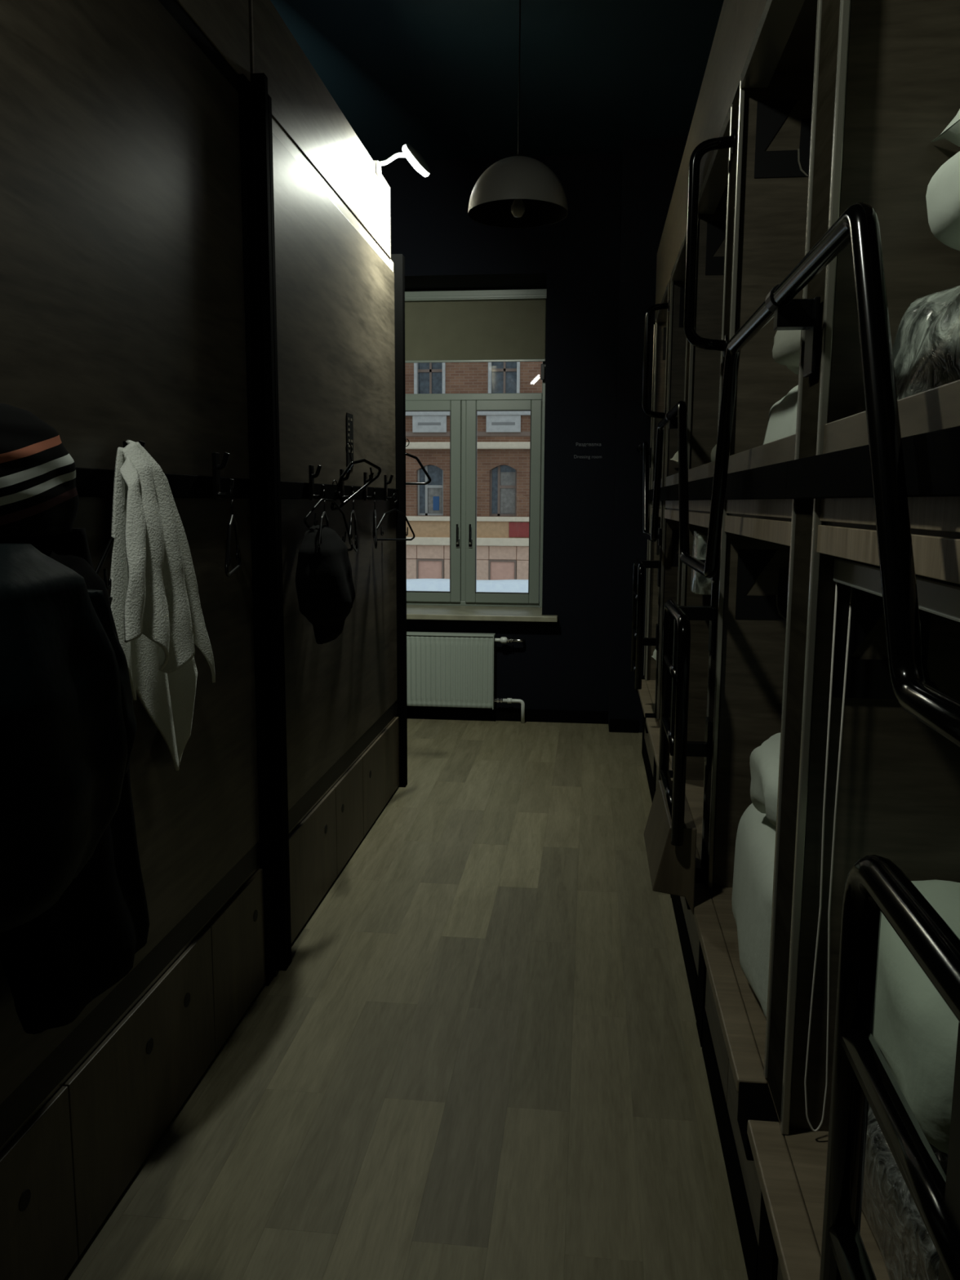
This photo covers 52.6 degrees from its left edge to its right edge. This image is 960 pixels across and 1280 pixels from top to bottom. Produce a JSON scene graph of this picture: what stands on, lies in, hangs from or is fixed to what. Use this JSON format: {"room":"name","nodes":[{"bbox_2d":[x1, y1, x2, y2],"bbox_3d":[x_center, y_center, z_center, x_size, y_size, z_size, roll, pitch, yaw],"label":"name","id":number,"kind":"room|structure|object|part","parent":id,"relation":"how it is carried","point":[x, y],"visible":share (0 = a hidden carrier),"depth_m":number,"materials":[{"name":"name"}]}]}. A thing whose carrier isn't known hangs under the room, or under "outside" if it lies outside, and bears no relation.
{"room":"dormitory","nodes":[
{"label":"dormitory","id":0,"kind":"room"},
{"bbox_2d":[63,717,748,1279],"bbox_3d":[-0.086,1.254,1.723,5.400,0.030,9.820,1,8,6],"label":"floor","id":1,"kind":"structure","parent":0,"point":[478,1055],"depth_m":2.51,"materials":[{"name":"brown"}]},
{"bbox_2d":[0,0,278,1279],"bbox_3d":[-1.217,-0.275,1.960,0.976,2.918,1.940,1,8,6],"label":"wall panel","id":2,"kind":"object","parent":1,"relation":"on","point":[131,282],"visible":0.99,"depth_m":2.14,"materials":[{"name":"brown wood"}]},
{"bbox_3d":[-0.833,1.071,1.500,0.028,0.362,0.734,1,8,6],"label":"drawer","id":3,"kind":"part","parent":2,"relation":"part of","materials":[{"name":"brown wood"}]},
{"bbox_3d":[-0.768,0.758,2.055,0.017,0.074,1.939,1,8,6],"label":"rail","id":4,"kind":"part","parent":2,"relation":"part of","materials":[{"name":"brown wood"}]},
{"bbox_3d":[-0.752,0.971,2.206,0.028,0.362,0.697,1,8,6],"label":"drawer","id":5,"kind":"part","parent":2,"relation":"part of","materials":[{"name":"brown wood"}]},
{"bbox_2d":[75,440,254,499],"bbox_3d":[-0.722,-0.330,1.863,0.067,0.119,1.795,1,8,6],"label":"coat rack","id":6,"kind":"object","parent":2,"relation":"attached to","point":[90,482],"visible":0.39,"depth_m":2.31,"materials":[{"name":"black metal"}]},
{"bbox_2d":[0,403,79,537],"bbox_3d":[-0.718,-0.253,1.434,0.114,0.197,0.387,1,8,6],"label":"hat","id":7,"kind":"object","parent":6,"relation":"hanging from","point":[39,496],"visible":1,"depth_m":1.45,"materials":[{"name":"black fabric"}]},
{"bbox_2d":[0,543,137,933],"bbox_3d":[-0.589,0.112,1.280,0.151,0.470,0.467,1,8,6],"label":"puffer jacket","id":8,"kind":"object","parent":6,"relation":"hanging from","point":[68,729],"visible":1,"depth_m":1.22,"materials":[{"name":"black fabric"}]},
{"bbox_2d":[0,528,149,1034],"bbox_3d":[-0.707,0.231,1.612,0.133,0.820,0.550,1,8,6],"label":"coat","id":9,"kind":"object","parent":6,"relation":"hanging from","point":[55,963],"visible":0.41,"depth_m":1.64,"materials":[{"name":"black fabric"}]},
{"bbox_2d":[94,494,127,600],"bbox_3d":[-0.717,-0.202,2.015,0.009,0.219,0.401,1,8,6],"label":"clothes hanger","id":10,"kind":"object","parent":6,"relation":"hanging from","point":[111,540],"visible":0.23,"depth_m":1.90,"materials":[{"name":"black metal"}]},
{"bbox_2d":[109,440,215,770],"bbox_3d":[-0.680,-0.049,2.082,0.102,0.737,0.456,1,8,6],"label":"towel","id":11,"kind":"object","parent":6,"relation":"hanging from","point":[155,604],"visible":1,"depth_m":2.01,"materials":[{"name":"white fabric"}]},
{"bbox_2d":[224,485,240,577],"bbox_3d":[-0.629,-0.282,2.472,0.009,0.219,0.401,-1,8,-9],"label":"clothes hanger","id":12,"kind":"object","parent":6,"relation":"hanging from","point":[228,559],"visible":1,"depth_m":2.44,"materials":[{"name":"black metal"}]},
{"bbox_3d":[-0.757,-1.372,1.751,0.015,0.050,1.939,1,8,6],"label":"rail","id":13,"kind":"part","parent":2,"relation":"part of","materials":[{"name":"black wood"}]},
{"bbox_3d":[-0.684,0.887,2.795,0.028,0.362,0.493,1,8,6],"label":"drawer","id":14,"kind":"part","parent":2,"relation":"part of","materials":[{"name":"brown wood"}]},
{"bbox_2d":[248,0,407,970],"bbox_3d":[-0.982,-0.555,3.927,0.995,2.918,2.060,1,8,6],"label":"wall panel","id":15,"kind":"object","parent":1,"relation":"on","point":[333,286],"visible":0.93,"depth_m":3.52,"materials":[{"name":"brown wood"}]},
{"bbox_3d":[-0.632,-0.267,2.897,0.060,2.642,0.032,1,8,6],"label":"corner post","id":16,"kind":"part","parent":15,"relation":"part of","materials":[{"name":"black paint"}]},
{"bbox_3d":[-0.619,-0.250,2.929,0.040,2.600,0.030,1,8,6],"label":"post","id":17,"kind":"part","parent":15,"relation":"part of","materials":[{"name":"black paint"}]},
{"bbox_3d":[-0.612,0.797,3.429,0.028,0.362,0.712,1,8,6],"label":"drawer","id":18,"kind":"part","parent":15,"relation":"part of","materials":[{"name":"brown wood"}]},
{"bbox_3d":[-0.533,-1.650,3.705,0.015,0.050,1.968,1,8,6],"label":"rail","id":19,"kind":"part","parent":15,"relation":"part of","materials":[{"name":"brown wood"}]},
{"bbox_3d":[-0.538,-0.591,3.857,0.018,2.090,1.968,1,8,6],"label":"panel","id":20,"kind":"part","parent":15,"relation":"part of","materials":[{"name":"brown wood"}]},
{"bbox_2d":[280,464,399,500],"bbox_3d":[-0.493,-0.615,3.867,0.067,0.119,1.926,1,8,6],"label":"rail","id":21,"kind":"object","parent":15,"relation":"attached to","point":[311,491],"visible":0.87,"depth_m":3.55,"materials":[{"name":"black metal"}]},
{"bbox_2d":[317,489,328,552],"bbox_3d":[-0.528,-0.395,3.298,0.009,0.227,0.400,0,8,-4],"label":"clothes hanger","id":22,"kind":"object","parent":21,"relation":"hanging from","point":[324,513],"visible":0.7,"depth_m":3.19,"materials":[{"name":"black metal"}]},
{"bbox_2d":[295,524,355,644],"bbox_3d":[-0.513,-0.184,3.317,0.123,0.410,0.576,1,8,6],"label":"hat","id":23,"kind":"object","parent":22,"relation":"hanging from","point":[324,584],"visible":0.96,"depth_m":3.19,"materials":[{"name":"black fabric"}]},
{"bbox_2d":[303,480,353,551],"bbox_3d":[-0.526,-0.431,3.402,0.009,0.257,0.386,3,8,16],"label":"clothes hanger","id":24,"kind":"object","parent":21,"relation":"hanging from","point":[317,504],"visible":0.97,"depth_m":3.43,"materials":[{"name":"black plastic"}]},
{"bbox_2d":[348,491,357,551],"bbox_3d":[-0.483,-0.447,3.706,0.009,0.240,0.397,0,8,-4],"label":"clothes hanger","id":25,"kind":"object","parent":21,"relation":"hanging from","point":[353,513],"visible":0.95,"depth_m":3.72,"materials":[{"name":"black plastic"}]},
{"bbox_2d":[330,443,381,511],"bbox_3d":[-0.462,-0.610,3.646,0.012,0.246,0.375,4,9,22],"label":"clothes hanger","id":26,"kind":"object","parent":21,"relation":"hanging from","point":[343,501],"visible":0.94,"depth_m":3.60,"materials":[{"name":"black"}]},
{"bbox_2d":[373,492,377,548],"bbox_3d":[-0.442,-0.506,4.089,0.009,0.230,0.400,-1,8,-8],"label":"clothes hanger","id":27,"kind":"object","parent":21,"relation":"hanging from","point":[375,527],"visible":1,"depth_m":4.04,"materials":[{"name":"black plastic"}]},
{"bbox_2d":[372,493,414,540],"bbox_3d":[-0.395,-0.566,4.492,0.009,0.224,0.400,4,9,23],"label":"clothes hanger","id":28,"kind":"object","parent":21,"relation":"hanging from","point":[394,508],"visible":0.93,"depth_m":4.50,"materials":[{"name":"black plastic"}]},
{"bbox_3d":[-0.544,0.480,4.010,0.017,0.074,1.968,1,8,6],"label":"rail","id":29,"kind":"part","parent":15,"relation":"part of","materials":[{"name":"brown wood"}]},
{"bbox_3d":[-0.546,0.716,4.002,0.028,0.362,0.447,1,8,6],"label":"drawer","id":30,"kind":"part","parent":15,"relation":"part of","materials":[{"name":"brown wood"}]},
{"bbox_2d":[346,412,353,466],"bbox_3d":[-0.519,-0.798,3.885,0.003,0.207,0.100,1,8,6],"label":"notice","id":31,"kind":"object","parent":15,"relation":"attached to","point":[349,417],"visible":0.84,"depth_m":3.87,"materials":[{"name":"black paper"}]},
{"bbox_3d":[-0.476,0.628,4.615,0.028,0.362,0.794,1,8,6],"label":"drawer","id":32,"kind":"part","parent":15,"relation":"part of","materials":[{"name":"brown wood"}]},
{"bbox_3d":[-0.405,-0.548,4.879,0.060,2.642,0.058,1,8,6],"label":"corner post","id":33,"kind":"part","parent":15,"relation":"part of","materials":[{"name":"black paint"}]},
{"bbox_2d":[373,143,430,177],"bbox_3d":[-0.351,-2.074,4.240,0.267,0.163,0.156,1,8,6],"label":"lamp","id":34,"kind":"object","parent":15,"relation":"attached to","point":[415,158],"visible":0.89,"depth_m":4.20,"materials":[{"name":"grey plastic"}]},
{"bbox_2d":[402,144,429,177],"bbox_3d":[-0.279,-2.085,4.230,0.112,0.132,0.155,1,8,6],"label":"diffuser","id":35,"kind":"object","parent":34,"relation":"attached to","point":[414,157],"depth_m":4.18,"materials":[{"name":"white plastic"}]},
{"bbox_3d":[-0.379,-0.991,4.871,0.016,0.051,0.054,1,8,6],"label":"hook","id":36,"kind":"object","parent":15,"relation":"attached to","visible":0},
{"bbox_2d":[405,438,431,484],"bbox_3d":[-0.376,-0.898,4.891,0.263,0.231,0.013,0,8,-2],"label":"clothes hanger","id":37,"kind":"object","parent":36,"relation":"hanging from","point":[406,454],"visible":0.48,"depth_m":4.90,"materials":[{"name":"black metal"}]},
{"bbox_2d":[406,631,524,723],"bbox_3d":[-0.292,0.248,6.540,1.194,0.596,0.108,1,8,6],"label":"radiator","id":38,"kind":"object","parent":1,"relation":"on","point":[444,669],"visible":0.58,"depth_m":6.48,"materials":[{"name":"white metal"}]},
{"bbox_3d":[-0.399,0.207,6.501,0.976,0.481,0.010,1,8,6],"label":"panel","id":39,"kind":"part","parent":38,"relation":"part of","materials":[{"name":"grey metal"}]},
{"bbox_2d":[406,631,495,636],"bbox_3d":[-0.392,-0.042,6.503,0.985,0.012,0.093,1,8,6],"label":"grille","id":40,"kind":"object","parent":38,"relation":"attached to","point":[408,633],"depth_m":6.46,"materials":[{"name":"grey metal"}]},
{"bbox_2d":[635,198,671,801],"bbox_3d":[1.904,-0.640,4.960,2.102,2.825,1.034,1,8,6],"label":"bunk bed","id":41,"kind":"object","parent":1,"relation":"on","point":[646,694],"visible":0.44,"depth_m":5.33,"materials":[{"name":"brown wood"}]},
{"bbox_3d":[0.963,0.470,5.665,0.022,0.418,0.120,1,8,6],"label":"post","id":42,"kind":"part","parent":41,"relation":"part of","materials":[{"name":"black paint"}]},
{"bbox_3d":[0.932,0.493,5.376,0.017,0.206,0.423,1,8,6],"label":"drawer","id":43,"kind":"part","parent":41,"relation":"part of","materials":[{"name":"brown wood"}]},
{"bbox_3d":[0.967,-0.766,5.489,0.012,1.990,0.136,1,8,6],"label":"post","id":44,"kind":"part","parent":41,"relation":"part of","materials":[{"name":"brown wood"}]},
{"bbox_3d":[0.883,0.553,4.954,0.017,0.206,0.423,1,8,6],"label":"drawer","id":45,"kind":"part","parent":41,"relation":"part of","materials":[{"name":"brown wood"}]},
{"bbox_2d":[651,648,656,660],"bbox_3d":[1.165,0.060,5.222,0.460,0.359,0.339,1,8,6],"label":"pillow","id":46,"kind":"object","parent":41,"relation":"on","point":[654,655],"visible":0.02,"depth_m":5.36,"materials":[{"name":"grey fabric"}]},
{"bbox_2d":[642,109,695,801],"bbox_3d":[1.762,-0.499,3.967,2.158,2.825,1.034,1,8,6],"label":"bunk bed","id":47,"kind":"object","parent":1,"relation":"on","point":[675,356],"depth_m":4.35,"materials":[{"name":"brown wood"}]},
{"bbox_2d":[631,558,661,689],"bbox_3d":[0.783,-0.091,4.577,0.113,0.565,0.500,1,8,6],"label":"ladder","id":48,"kind":"object","parent":47,"relation":"attached to","point":[638,641],"visible":1,"depth_m":4.50,"materials":[{"name":"black metal"}]},
{"bbox_3d":[0.849,0.612,4.670,0.022,0.418,0.120,1,8,6],"label":"post","id":49,"kind":"part","parent":47,"relation":"part of","materials":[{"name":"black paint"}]},
{"bbox_3d":[0.796,-1.264,4.409,0.109,0.540,0.056,1,8,6],"label":"grab handle","id":50,"kind":"part","parent":47,"relation":"part of","materials":[{"name":"black metal"}]},
{"bbox_3d":[0.818,0.634,4.380,0.017,0.206,0.423,1,8,6],"label":"drawer","id":51,"kind":"part","parent":47,"relation":"part of","materials":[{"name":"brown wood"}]},
{"bbox_3d":[0.853,-0.624,4.494,0.012,1.990,0.136,1,8,6],"label":"post","id":52,"kind":"part","parent":47,"relation":"part of","materials":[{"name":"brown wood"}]},
{"bbox_3d":[1.581,-0.634,3.891,1.548,0.038,0.850,1,8,6],"label":"blanket","id":53,"kind":"object","parent":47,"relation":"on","visible":0},
{"bbox_2d":[670,450,678,463],"bbox_3d":[1.040,-0.816,4.116,0.438,0.235,0.333,1,8,6],"label":"pillow","id":54,"kind":"object","parent":53,"relation":"on","point":[675,458],"visible":0.02,"depth_m":4.24,"materials":[{"name":"grey fabric"}]},
{"bbox_2d":[669,0,737,1020],"bbox_3d":[1.676,-0.357,2.969,2.102,2.825,1.034,1,8,6],"label":"bunk bed","id":55,"kind":"object","parent":1,"relation":"on","point":[715,100],"visible":0.16,"depth_m":3.31,"materials":[{"name":"brown wood"}]},
{"bbox_2d":[644,780,697,914],"bbox_3d":[0.510,0.550,2.642,0.104,0.226,0.424,1,8,6],"label":"bag","id":56,"kind":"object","parent":55,"relation":"attached to","point":[672,868],"depth_m":2.44,"materials":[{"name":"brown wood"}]},
{"bbox_2d":[657,599,715,845],"bbox_3d":[0.555,0.192,2.586,0.113,0.565,0.500,1,8,6],"label":"ladder","id":57,"kind":"object","parent":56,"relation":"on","point":[676,651],"visible":0.98,"depth_m":2.53,"materials":[{"name":"black metal"}]},
{"bbox_3d":[0.704,0.776,3.385,0.017,0.206,0.423,1,8,6],"label":"drawer","id":58,"kind":"part","parent":55,"relation":"part of","materials":[{"name":"brown wood"}]},
{"bbox_3d":[0.739,-0.482,3.498,0.012,1.990,0.136,1,8,6],"label":"post","id":59,"kind":"part","parent":55,"relation":"part of","materials":[{"name":"brown wood"}]},
{"bbox_3d":[0.655,0.836,2.963,0.017,0.206,0.423,1,8,6],"label":"drawer","id":60,"kind":"part","parent":55,"relation":"part of","materials":[{"name":"brown wood"}]},
{"bbox_2d":[690,530,711,595],"bbox_3d":[0.780,-0.261,3.254,0.135,0.205,0.263,1,8,6],"label":"bag","id":61,"kind":"object","parent":55,"relation":"hanging from","point":[700,584],"visible":0.42,"depth_m":3.18,"materials":[{"name":"fabric"}]},
{"bbox_2d":[711,444,716,462],"bbox_3d":[1.017,-0.595,3.127,0.535,0.171,0.462,1,8,6],"label":"pillow","id":62,"kind":"object","parent":55,"relation":"on","point":[713,450],"visible":0.02,"depth_m":3.12,"materials":[{"name":"grey fabric"}]},
{"bbox_2d":[683,0,817,1279],"bbox_3d":[1.534,-0.216,1.976,2.158,2.825,1.034,1,8,6],"label":"bunk bed","id":63,"kind":"object","parent":1,"relation":"on","point":[771,113],"depth_m":2.35,"materials":[{"name":"brown wood"}]},
{"bbox_3d":[0.621,0.895,2.679,0.022,0.418,0.120,1,8,6],"label":"post","id":64,"kind":"part","parent":63,"relation":"part of","materials":[{"name":"black metal"}]},
{"bbox_3d":[0.568,-0.981,2.418,0.109,0.540,0.056,1,8,6],"label":"grab handle","id":65,"kind":"part","parent":63,"relation":"part of","materials":[{"name":"black metal"}]},
{"bbox_3d":[0.590,0.918,2.389,0.017,0.206,0.423,1,8,6],"label":"drawer","id":66,"kind":"part","parent":63,"relation":"part of","materials":[{"name":"brown wood"}]},
{"bbox_3d":[0.625,-0.341,2.503,0.012,1.990,0.136,1,8,6],"label":"post","id":67,"kind":"part","parent":63,"relation":"part of","materials":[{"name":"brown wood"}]},
{"bbox_3d":[0.541,0.978,1.967,0.017,0.206,0.423,1,8,6],"label":"drawer","id":68,"kind":"part","parent":63,"relation":"part of","materials":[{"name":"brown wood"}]},
{"bbox_2d":[731,803,776,1018],"bbox_3d":[0.872,0.556,1.974,0.665,0.365,0.629,1,8,6],"label":"duvet","id":69,"kind":"object","parent":63,"relation":"on","point":[755,842],"visible":0.22,"depth_m":1.95,"materials":[{"name":"grey fabric"}]},
{"bbox_2d":[749,733,780,826],"bbox_3d":[0.864,0.280,1.918,0.643,0.202,0.597,1,8,6],"label":"pillow","id":70,"kind":"object","parent":69,"relation":"on","point":[764,762],"visible":0.13,"depth_m":1.92,"materials":[{"name":"grey fabric"}]},
{"bbox_2d":[762,385,798,444],"bbox_3d":[0.860,-0.417,1.845,0.578,0.177,0.632,1,8,6],"label":"linens","id":71,"kind":"object","parent":63,"relation":"on","point":[782,420],"visible":0.08,"depth_m":1.86,"materials":[{"name":"grey fabric"}]},
{"bbox_2d":[772,329,800,375],"bbox_3d":[0.846,-0.581,1.788,0.566,0.170,0.562,1,8,6],"label":"pillow","id":72,"kind":"object","parent":71,"relation":"on","point":[786,347],"visible":0.06,"depth_m":1.85,"materials":[{"name":"grey fabric"}]},
{"bbox_2d":[737,0,959,1279],"bbox_3d":[1.440,-0.064,0.906,2.102,2.825,1.180,1,8,6],"label":"bunk bed","id":73,"kind":"object","parent":1,"relation":"on","point":[886,82],"visible":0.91,"depth_m":1.45,"materials":[{"name":"brown wood"}]},
{"bbox_3d":[0.507,1.036,1.683,0.022,0.418,0.120,1,8,6],"label":"post","id":74,"kind":"part","parent":73,"relation":"part of","materials":[{"name":"black paint"}]},
{"bbox_3d":[0.476,1.059,1.394,0.017,0.206,0.423,1,8,6],"label":"drawer","id":75,"kind":"part","parent":73,"relation":"part of","materials":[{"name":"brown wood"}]},
{"bbox_2d":[636,201,959,746],"bbox_3d":[0.637,-0.485,2.995,0.071,0.519,5.660,1,8,6],"label":"guard rail","id":76,"kind":"object","parent":73,"relation":"attached to","point":[858,225],"visible":1,"depth_m":0.95,"materials":[{"name":"black metal"}]},
{"bbox_3d":[0.510,-0.199,1.507,0.012,1.990,0.136,1,8,6],"label":"post","id":77,"kind":"part","parent":73,"relation":"part of","materials":[{"name":"brown wood"}]},
{"bbox_2d":[804,557,959,1132],"bbox_3d":[0.492,0.385,1.082,0.042,0.919,0.852,1,8,6],"label":"blind","id":78,"kind":"object","parent":73,"relation":"hanging from","point":[935,596],"visible":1,"depth_m":1.38,"materials":[{"name":"black"}]},
{"bbox_3d":[0.479,-0.045,1.021,0.008,0.035,0.850,1,8,6],"label":"rail","id":79,"kind":"part","parent":78,"relation":"part of","materials":[{"name":"grey plastic"}]},
{"bbox_2d":[819,854,959,1279],"bbox_3d":[0.327,0.475,0.595,0.113,0.565,0.500,1,8,6],"label":"ladder","id":80,"kind":"object","parent":73,"relation":"attached to","point":[861,1076],"visible":1,"depth_m":0.76,"materials":[{"name":"black metal"}]},
{"bbox_2d":[862,1048,947,1279],"bbox_3d":[0.813,0.727,1.219,0.634,0.239,0.599,1,8,6],"label":"blanket","id":81,"kind":"object","parent":73,"relation":"on","point":[908,1250],"visible":0.16,"depth_m":1.19,"materials":[{"name":"grey fabric"}]},
{"bbox_2d":[873,880,959,1153],"bbox_3d":[0.855,0.482,1.255,0.674,0.240,0.462,1,8,6],"label":"pillow","id":82,"kind":"object","parent":81,"relation":"on","point":[915,1030],"visible":0.46,"depth_m":1.16,"materials":[{"name":"grey fabric"}]},
{"bbox_2d":[892,285,959,399],"bbox_3d":[0.858,-0.349,1.115,0.678,0.249,0.515,1,8,6],"label":"blanket","id":83,"kind":"object","parent":73,"relation":"on","point":[926,348],"visible":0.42,"depth_m":1.17,"materials":[{"name":"grey fabric"}]},
{"bbox_2d":[925,151,959,250],"bbox_3d":[0.882,-0.551,1.138,0.625,0.154,0.406,1,8,6],"label":"pillow","id":84,"kind":"object","parent":83,"relation":"on","point":[943,192],"visible":1,"depth_m":1.23,"materials":[{"name":"grey fabric"}]},
{"bbox_2d":[931,109,959,146],"bbox_3d":[0.835,-0.703,1.111,0.499,0.164,0.400,2,8,10],"label":"pillow","id":85,"kind":"object","parent":84,"relation":"on","point":[951,133],"visible":1,"depth_m":1.32,"materials":[{"name":"grey fabric"}]},
{"bbox_2d":[270,0,724,161],"bbox_3d":[-0.031,-2.394,1.518,5.400,0.050,10.450,1,8,6],"label":"ceiling","id":86,"kind":"structure","parent":0,"point":[439,78],"depth_m":4.84,"materials":[{"name":"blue paint"}]},
{"bbox_2d":[467,0,568,227],"bbox_3d":[0.144,-2.110,3.546,0.372,1.083,0.372,1,8,6],"label":"pendant lamp","id":87,"kind":"object","parent":86,"relation":"hanging from","point":[517,191],"visible":1,"depth_m":3.52,"materials":[{"name":"grey metal"}]},
{"bbox_3d":[0.142,-1.683,3.607,0.372,0.195,0.372,1,8,6],"label":"lamp shade","id":88,"kind":"part","parent":87,"relation":"part of","materials":[{"name":"grey metal"}]},
{"bbox_3d":[0.141,-1.613,3.617,0.052,0.078,0.052,1,8,6],"label":"bulb","id":89,"kind":"part","parent":87,"relation":"part of","materials":[{"name":"clear glass"}]},
{"bbox_3d":[0.144,-2.215,3.531,0.005,0.871,0.005,5,9,29],"label":"cord","id":90,"kind":"part","parent":87,"relation":"part of","materials":[{"name":"black plastic"}]},
{"bbox_2d":[381,153,622,711],"bbox_3d":[0.512,-1.274,6.606,5.400,3.600,0.630,1,8,6],"label":"wall","id":91,"kind":"structure","parent":0,"point":[562,664],"depth_m":6.23,"materials":[{"name":"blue paint"}]},
{"bbox_2d":[405,307,557,622],"bbox_3d":[-0.155,-1.268,6.602,1.415,2.207,0.640,1,8,6],"label":"window","id":92,"kind":"structure","parent":91,"relation":"in","point":[463,602],"depth_m":6.83,"materials":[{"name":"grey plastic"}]},
{"bbox_3d":[-0.396,-0.982,6.940,0.528,1.417,0.070,1,8,6],"label":"sash","id":93,"kind":"part","parent":92,"relation":"part of","materials":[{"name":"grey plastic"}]},
{"bbox_3d":[-0.159,-0.740,6.888,0.026,0.165,0.048,1,8,6],"label":"handle","id":94,"kind":"part","parent":92,"relation":"part of","materials":[{"name":"black metal"}]},
{"bbox_3d":[-0.069,-0.738,6.877,0.026,0.165,0.048,1,8,6],"label":"handle","id":95,"kind":"part","parent":92,"relation":"part of","materials":[{"name":"black metal"}]},
{"bbox_2d":[404,288,546,380],"bbox_3d":[-0.120,-2.084,6.663,1.152,0.590,0.075,1,8,6],"label":"roller blind","id":96,"kind":"object","parent":92,"relation":"attached to","point":[483,326],"visible":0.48,"depth_m":6.65,"materials":[{"name":"beige fabric"}]},
{"bbox_3d":[-0.165,-0.189,6.721,1.415,0.036,0.570,1,8,6],"label":"sill","id":97,"kind":"part","parent":92,"relation":"part of","materials":[{"name":"stone"}]},
{"bbox_3d":[0.164,-0.970,6.878,0.527,1.417,0.070,1,8,6],"label":"sash","id":98,"kind":"part","parent":92,"relation":"part of","materials":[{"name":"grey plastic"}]},
{"bbox_2d":[407,706,608,724],"bbox_3d":[-0.654,0.487,6.662,3.044,0.084,0.016,1,8,6],"label":"baseboard","id":99,"kind":"structure","parent":91,"relation":"attached to","point":[413,712],"depth_m":6.56,"materials":[{"name":"black paint"}]},
{"bbox_2d":[573,442,600,459],"bbox_3d":[0.697,-1.220,6.272,0.178,0.106,0.002,1,8,6],"label":"wall sign","id":100,"kind":"object","parent":91,"relation":"attached to","point":[576,442],"visible":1,"depth_m":6.27,"materials":[{"name":"grey"}]},
{"bbox_2d":[608,137,687,733],"bbox_3d":[1.996,-1.181,6.013,2.296,3.600,0.230,1,8,6],"label":"wall pier","id":101,"kind":"object","parent":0,"point":[651,167],"visible":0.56,"depth_m":5.96,"materials":[{"name":"black paint"}]},
{"bbox_2d":[608,719,638,733],"bbox_3d":[0.925,0.553,6.257,0.184,0.084,0.016,1,8,6],"label":"baseboard","id":102,"kind":"object","parent":101,"relation":"attached to","point":[630,726],"visible":1,"depth_m":6.25,"materials":[{"name":"black paint"}]},
{"label":"outside","id":103,"kind":"structure","parent":0,"visible":0},
{"bbox_3d":[3.765,-0.844,33.604,120.000,0.050,52.800,1,8,6],"label":"street","id":104,"kind":"object","parent":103,"visible":0},
{"bbox_2d":[406,578,539,607],"bbox_3d":[-0.184,-0.709,25.284,26.003,2.043,5.945,1,8,6],"label":"snow bank","id":105,"kind":"object","parent":104,"relation":"on","point":[412,584],"visible":0.05,"depth_m":23.41,"materials":[{"name":"white snow"}]},
{"bbox_2d":[404,361,542,579],"bbox_3d":[-0.067,-5.460,30.591,16.922,9.900,6.300,1,8,6],"label":"brick house","id":106,"kind":"structure","parent":104,"relation":"on","point":[503,437],"depth_m":27.83,"materials":[{"name":"brown"}]},
{"bbox_3d":[-1.443,-6.152,27.670,0.660,0.080,0.005,1,8,6],"label":"worn panel","id":107,"kind":"part","parent":106,"relation":"part of","materials":[{"name":"grey"}]},
{"bbox_3d":[-1.451,-1.992,28.392,0.700,0.640,0.030,1,8,6],"label":"niche panel","id":108,"kind":"part","parent":106,"relation":"part of","materials":[{"name":"pink stone"}]},
{"bbox_3d":[-1.454,-1.989,28.372,0.800,0.740,0.070,1,8,6],"label":"niche frame","id":109,"kind":"part","parent":106,"relation":"part of","materials":[{"name":"brown"}]},
{"bbox_2d":[427,488,442,513],"bbox_3d":[-1.302,-4.081,28.245,0.420,0.780,0.010,1,8,6],"label":"curtain","id":110,"kind":"object","parent":106,"relation":"hanging from","point":[434,495],"depth_m":28.24,"materials":[{"name":"grey fabric"}]},
{"bbox_3d":[-0.378,-5.547,27.794,16.920,0.190,0.650,1,8,6],"label":"cornice","id":111,"kind":"part","parent":106,"relation":"part of","materials":[{"name":"beige stone"}]},
{"bbox_3d":[0.650,-1.947,28.157,0.700,0.640,0.030,1,8,6],"label":"niche panel","id":112,"kind":"part","parent":106,"relation":"part of","materials":[{"name":"pink stone"}]},
{"bbox_3d":[0.648,-1.944,28.138,0.800,0.740,0.070,1,8,6],"label":"niche frame","id":113,"kind":"part","parent":106,"relation":"part of","materials":[{"name":"brown"}]},
{"bbox_3d":[0.658,-6.107,27.436,0.660,0.080,0.005,1,8,6],"label":"worn panel","id":114,"kind":"part","parent":106,"relation":"part of","materials":[{"name":"grey"}]},
{"bbox_2d":[500,471,515,513],"bbox_3d":[0.800,-4.234,27.983,0.420,1.180,0.010,1,8,6],"label":"curtain","id":115,"kind":"object","parent":106,"relation":"hanging from","point":[507,478],"depth_m":27.97,"materials":[{"name":"grey fabric"}]}
]}

